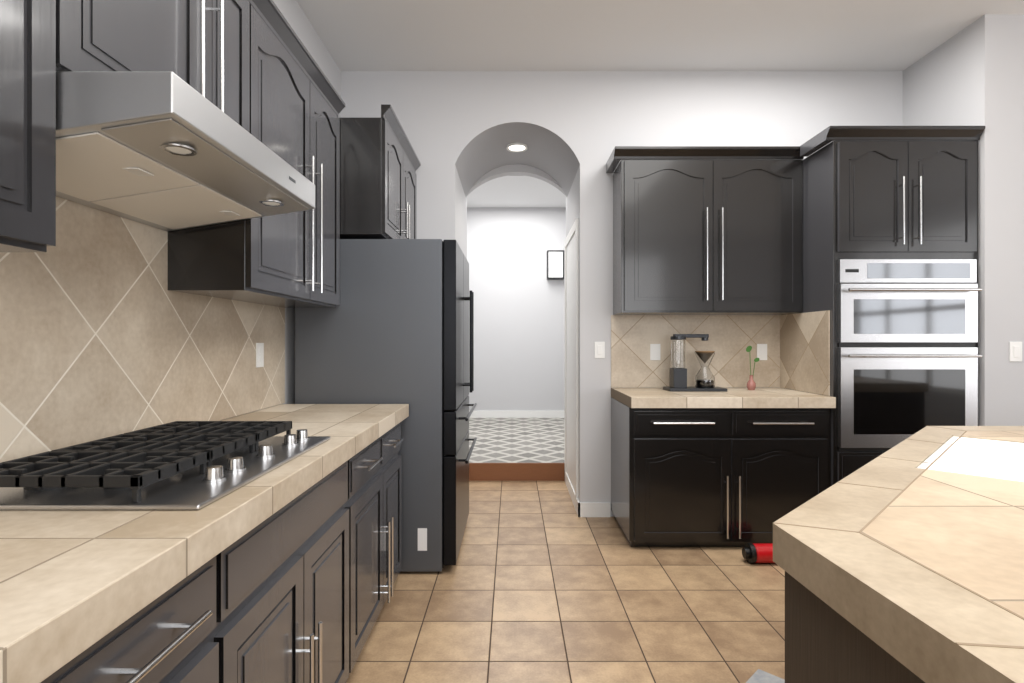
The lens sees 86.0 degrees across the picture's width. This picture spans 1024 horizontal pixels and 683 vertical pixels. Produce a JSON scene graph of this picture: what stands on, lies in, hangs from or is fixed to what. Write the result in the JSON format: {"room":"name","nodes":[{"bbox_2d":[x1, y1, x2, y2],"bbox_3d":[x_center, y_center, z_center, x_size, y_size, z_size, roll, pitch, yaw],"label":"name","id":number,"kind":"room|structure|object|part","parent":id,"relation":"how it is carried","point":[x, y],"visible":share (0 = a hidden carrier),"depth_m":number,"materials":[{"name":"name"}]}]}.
{"room":"kitchen","nodes":[
{"label":"kitchen","id":0,"kind":"room"},
{"bbox_2d":[220,0,340,420],"bbox_3d":[-1.280,-0.340,0.410,0.120,3.180,7.020,0,0,0],"label":"wall","id":1,"kind":"structure","parent":0,"point":[294,15],"depth_m":3.11,"materials":[{"name":"grey paint"}]},
{"bbox_2d":[0,0,55,251],"bbox_3d":[-1.069,-0.725,0.511,0.298,1.090,1.198,0,0,0],"label":"upper cabinet","id":2,"kind":"object","parent":1,"relation":"attached to","point":[27,125],"visible":1,"depth_m":1.02,"materials":[{"name":"black wood"}]},
{"bbox_2d":[0,196,284,462],"bbox_3d":[-1.216,-0.111,0.965,0.008,0.878,3.930,0,0,0],"label":"backsplash","id":3,"kind":"structure","parent":1,"relation":"attached to","point":[105,332],"depth_m":1.67,"materials":[{"name":"beige tile"}]},
{"bbox_2d":[256,343,263,367],"bbox_3d":[-1.207,0.065,2.630,0.007,0.116,0.072,0,0,0],"label":"electrical outlet","id":4,"kind":"object","parent":3,"relation":"attached to","point":[259,354],"visible":1,"depth_m":2.62,"materials":[{"name":"white plastic"}]},
{"bbox_2d":[56,0,249,132],"bbox_3d":[-1.049,-0.912,1.521,0.338,0.716,0.814,0,0,0],"label":"upper cabinet","id":5,"kind":"object","parent":1,"relation":"attached to","point":[202,47],"visible":0.48,"depth_m":1.48,"materials":[{"name":"black wood"}]},
{"bbox_2d":[56,71,314,231],"bbox_3d":[-0.950,-0.468,1.522,0.522,0.164,0.812,0,0,0],"label":"range hood","id":6,"kind":"object","parent":5,"relation":"attached to","point":[167,151],"visible":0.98,"depth_m":1.33,"materials":[{"name":"silver metal"}]},
{"bbox_2d":[168,0,344,307],"bbox_3d":[-1.049,-0.725,2.433,0.338,1.090,1.003,0,0,0],"label":"upper cabinet","id":7,"kind":"object","parent":1,"relation":"attached to","point":[291,259],"visible":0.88,"depth_m":2.21,"materials":[{"name":"black wood"}]},
{"bbox_2d":[339,104,420,238],"bbox_3d":[-0.929,-0.922,3.427,0.578,0.695,0.974,0,0,0],"label":"upper cabinet","id":8,"kind":"object","parent":1,"relation":"attached to","point":[380,164],"visible":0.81,"depth_m":2.94,"materials":[{"name":"black wood"}]},
{"bbox_2d":[341,71,466,258],"bbox_3d":[-0.874,-0.340,4.435,0.933,3.180,1.030,0,0,0],"label":"wall","id":9,"kind":"structure","parent":0,"point":[422,103],"depth_m":3.92,"materials":[{"name":"grey paint"}]},
{"bbox_2d":[468,418,563,462],"bbox_3d":[0.100,1.222,6.475,3.000,0.255,3.050,0,0,0],"label":"floor","id":10,"kind":"structure","parent":0,"point":[519,440],"depth_m":6.07,"materials":[{"name":"grey tile"}]},
{"bbox_2d":[467,164,565,195],"bbox_3d":[0.039,-1.620,4.900,0.892,0.620,0.100,0,0,0],"label":"wall","id":11,"kind":"structure","parent":0,"point":[517,169],"depth_m":4.85,"materials":[{"name":"grey paint"}]},
{"bbox_2d":[467,207,565,410],"bbox_3d":[0.100,-0.417,7.950,3.000,3.025,0.100,0,0,0],"label":"wall","id":12,"kind":"structure","parent":0,"point":[518,331],"depth_m":7.90,"materials":[{"name":"grey paint"}]},
{"bbox_2d":[469,411,563,417],"bbox_3d":[0.100,1.044,7.893,2.780,0.100,0.014,0,0,0],"label":"baseboard","id":13,"kind":"structure","parent":12,"relation":"attached to","point":[475,414],"depth_m":7.89,"materials":[{"name":"white"}]},
{"bbox_2d":[547,250,563,279],"bbox_3d":[0.620,-1.090,7.828,0.240,0.400,0.140,0,0,0],"label":"sconce","id":14,"kind":"object","parent":12,"relation":"attached to","point":[555,265],"visible":1,"depth_m":7.78,"materials":[{"name":"white glass"}]},
{"bbox_2d":[469,463,564,480],"bbox_3d":[0.039,1.171,4.940,0.892,0.157,0.020,0,0,0],"label":"step","id":15,"kind":"structure","parent":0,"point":[516,471],"depth_m":4.93,"materials":[{"name":"brown wood"}]},
{"bbox_2d":[455,71,579,196],"bbox_3d":[0.039,-1.599,4.385,0.892,0.663,0.930,0,0,0],"label":"wall","id":16,"kind":"structure","parent":0,"point":[537,113],"depth_m":3.92,"materials":[{"name":"grey paint"}]},
{"bbox_2d":[506,143,527,151],"bbox_3d":[0.040,-1.554,4.400,0.170,0.016,0.170,0,0,0],"label":"recessed light","id":17,"kind":"object","parent":16,"relation":"in","point":[516,147],"visible":1,"depth_m":4.39,"materials":[{"name":"white glass"}]},
{"bbox_2d":[346,481,784,682],"bbox_3d":[2.350,1.300,0.925,7.500,0.100,8.050,0,0,0],"label":"floor","id":18,"kind":"structure","parent":0,"point":[540,582],"depth_m":2.56,"materials":[{"name":"tile"}]},
{"bbox_2d":[41,532,248,682],"bbox_3d":[-0.898,0.824,0.655,0.636,0.852,1.008,0,0,0],"label":"base cabinet","id":19,"kind":"object","parent":18,"relation":"on","point":[197,631],"depth_m":0.98,"materials":[{"name":"black wood"}]},
{"bbox_2d":[249,451,360,682],"bbox_3d":[-0.898,0.824,1.530,0.636,0.852,0.999,0,0,0],"label":"base cabinet","id":20,"kind":"object","parent":18,"relation":"on","point":[299,588],"depth_m":1.56,"materials":[{"name":"black wood"}]},
{"bbox_2d":[0,404,408,682],"bbox_3d":[-0.881,0.362,0.950,0.673,0.065,3.900,0,0,0],"label":"countertop","id":21,"kind":"structure","parent":20,"relation":"on","point":[74,584],"depth_m":0.90,"materials":[{"name":"tile"}]},
{"bbox_2d":[0,421,330,509],"bbox_3d":[-0.875,0.298,1.460,0.530,0.064,0.780,0,0,0],"label":"cooktop","id":22,"kind":"object","parent":21,"relation":"in","point":[186,465],"visible":1,"depth_m":1.25,"materials":[{"name":"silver metal"}]},
{"bbox_2d":[361,422,403,650],"bbox_3d":[-0.898,0.824,2.399,0.636,0.852,0.994,0,0,0],"label":"base cabinet","id":23,"kind":"object","parent":18,"relation":"on","point":[381,464],"depth_m":2.42,"materials":[{"name":"black wood"}]},
{"bbox_2d":[295,239,476,571],"bbox_3d":[-0.703,0.350,3.394,0.924,1.800,0.911,0,0,0],"label":"fridge","id":24,"kind":"object","parent":18,"relation":"on","point":[396,326],"visible":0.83,"depth_m":2.94,"materials":[{"name":"grey metal"}]},
{"bbox_2d":[611,397,830,546],"bbox_3d":[1.312,0.824,3.579,1.213,0.853,0.677,0,0,0],"label":"base cabinet","id":25,"kind":"object","parent":18,"relation":"on","point":[711,477],"visible":0.81,"depth_m":3.28,"materials":[{"name":"black wood"}]},
{"bbox_2d":[611,388,835,407],"bbox_3d":[1.312,0.362,3.583,1.213,0.065,0.667,0,0,0],"label":"countertop","id":26,"kind":"structure","parent":25,"relation":"on","point":[728,398],"depth_m":3.25,"materials":[{"name":"tile"}]},
{"bbox_2d":[663,334,726,390],"bbox_3d":[1.230,0.140,3.700,0.380,0.380,0.170,0,0,0],"label":"coffee maker","id":27,"kind":"object","parent":26,"relation":"on","point":[704,379],"visible":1,"depth_m":3.66,"materials":[{"name":"grey metal"}]},
{"bbox_3d":[1.120,0.085,3.700,0.092,0.190,0.092,0,0,0],"label":"tank","id":28,"kind":"part","parent":27,"relation":"part of","materials":[{"name":"clear glass"}]},
{"bbox_2d":[746,346,759,389],"bbox_3d":[1.640,0.179,3.740,0.092,0.302,0.060,0,0,0],"label":"vase","id":29,"kind":"object","parent":26,"relation":"on","point":[751,384],"visible":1,"depth_m":3.73,"materials":[{"name":"pink glass"}]},
{"bbox_2d":[742,543,774,562],"bbox_3d":[1.405,1.195,3.100,0.190,0.108,0.108,0,0,0],"label":"toy","id":30,"kind":"object","parent":18,"relation":"on","point":[757,552],"visible":0.77,"depth_m":3.06,"materials":[{"name":"red plastic"}]},
{"bbox_2d":[746,669,784,682],"bbox_3d":[0.687,1.246,1.594,1.040,0.008,0.340,0,0,-45],"label":"area rug","id":31,"kind":"object","parent":18,"relation":"on","point":[759,676],"visible":1,"depth_m":2.02,"materials":[{"name":"grey fabric"}]},
{"bbox_2d":[785,578,912,682],"bbox_3d":[1.887,0.826,0.575,2.789,0.848,3.114,0,0,0],"label":"kitchen island","id":32,"kind":"object","parent":18,"relation":"on","point":[818,649],"depth_m":0.88,"materials":[{"name":"brown wood"}]},
{"bbox_2d":[773,426,1023,682],"bbox_3d":[1.887,0.365,0.575,2.825,0.070,3.150,0,0,0],"label":"island countertop","id":33,"kind":"structure","parent":32,"relation":"on","point":[918,551],"depth_m":0.88,"materials":[{"name":"beige tile"}]},
{"bbox_2d":[784,126,984,485],"bbox_3d":[2.328,-0.010,3.557,0.916,2.520,0.721,0,0,0],"label":"tall cabinet","id":34,"kind":"object","parent":18,"relation":"on","point":[890,248],"visible":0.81,"depth_m":3.26,"materials":[{"name":"black wood"}]},
{"bbox_2d":[296,0,1023,206],"bbox_3d":[2.400,-1.980,2.400,7.600,0.100,11.200,0,0,0],"label":"ceiling","id":35,"kind":"structure","parent":0,"point":[628,35],"depth_m":3.46,"materials":[{"name":"white paint"}]},
{"bbox_2d":[566,71,902,516],"bbox_3d":[1.638,-0.340,4.435,2.304,3.180,1.030,0,0,0],"label":"wall","id":36,"kind":"structure","parent":0,"point":[708,108],"depth_m":3.92,"materials":[{"name":"grey paint"}]},
{"bbox_2d":[564,218,577,498],"bbox_3d":[0.477,0.170,4.460,0.016,2.140,0.900,0,0,0],"label":"door frame","id":37,"kind":"structure","parent":36,"relation":"attached to","point":[571,355],"depth_m":4.42,"materials":[{"name":"white"}]},
{"bbox_2d":[565,472,581,516],"bbox_3d":[0.478,1.201,4.413,0.014,0.100,1.014,0,0,0],"label":"baseboard","id":38,"kind":"structure","parent":36,"relation":"attached to","point":[578,506],"depth_m":4.21,"materials":[{"name":"white"}]},
{"bbox_2d":[595,342,604,357],"bbox_3d":[0.625,0.060,3.914,0.072,0.116,0.008,0,0,0],"label":"light switch","id":39,"kind":"object","parent":36,"relation":"attached to","point":[599,349],"visible":1,"depth_m":3.91,"materials":[{"name":"white plastic"}]},
{"bbox_2d":[611,315,779,387],"bbox_3d":[1.312,0.070,3.916,1.210,0.516,0.008,0,0,0],"label":"backsplash","id":40,"kind":"structure","parent":36,"relation":"attached to","point":[731,338],"depth_m":3.91,"materials":[{"name":"beige tile"}]},
{"bbox_2d":[650,344,659,359],"bbox_3d":[1.020,0.075,3.907,0.072,0.116,0.007,0,0,0],"label":"electrical outlet","id":41,"kind":"object","parent":40,"relation":"attached to","point":[654,351],"visible":1,"depth_m":3.90,"materials":[{"name":"white plastic"}]},
{"bbox_2d":[757,344,766,359],"bbox_3d":[1.780,0.075,3.907,0.072,0.116,0.007,0,0,0],"label":"electrical outlet","id":42,"kind":"object","parent":40,"relation":"attached to","point":[761,351],"visible":1,"depth_m":3.90,"materials":[{"name":"white plastic"}]},
{"bbox_2d":[606,146,803,314],"bbox_3d":[1.294,-0.730,3.739,1.248,1.080,0.357,0,0,0],"label":"upper cabinet","id":43,"kind":"object","parent":36,"relation":"attached to","point":[707,230],"visible":0.96,"depth_m":3.60,"materials":[{"name":"black wood"}]},
{"bbox_2d":[780,310,829,395],"bbox_3d":[1.913,0.070,3.611,0.008,0.516,0.601,0,0,0],"label":"backsplash","id":44,"kind":"structure","parent":36,"relation":"attached to","point":[804,352],"depth_m":3.56,"materials":[{"name":"beige tile"}]},
{"bbox_2d":[903,14,1023,425],"bbox_3d":[4.445,-0.340,4.095,3.310,3.180,1.710,0,0,0],"label":"wall","id":45,"kind":"structure","parent":0,"point":[972,74],"depth_m":3.24,"materials":[{"name":"grey paint"}]},
{"bbox_2d":[1009,342,1021,361],"bbox_3d":[2.970,0.060,3.234,0.072,0.116,0.008,0,0,0],"label":"light switch","id":46,"kind":"object","parent":45,"relation":"attached to","point":[1015,351],"visible":1,"depth_m":3.23,"materials":[{"name":"white plastic"}]}
]}

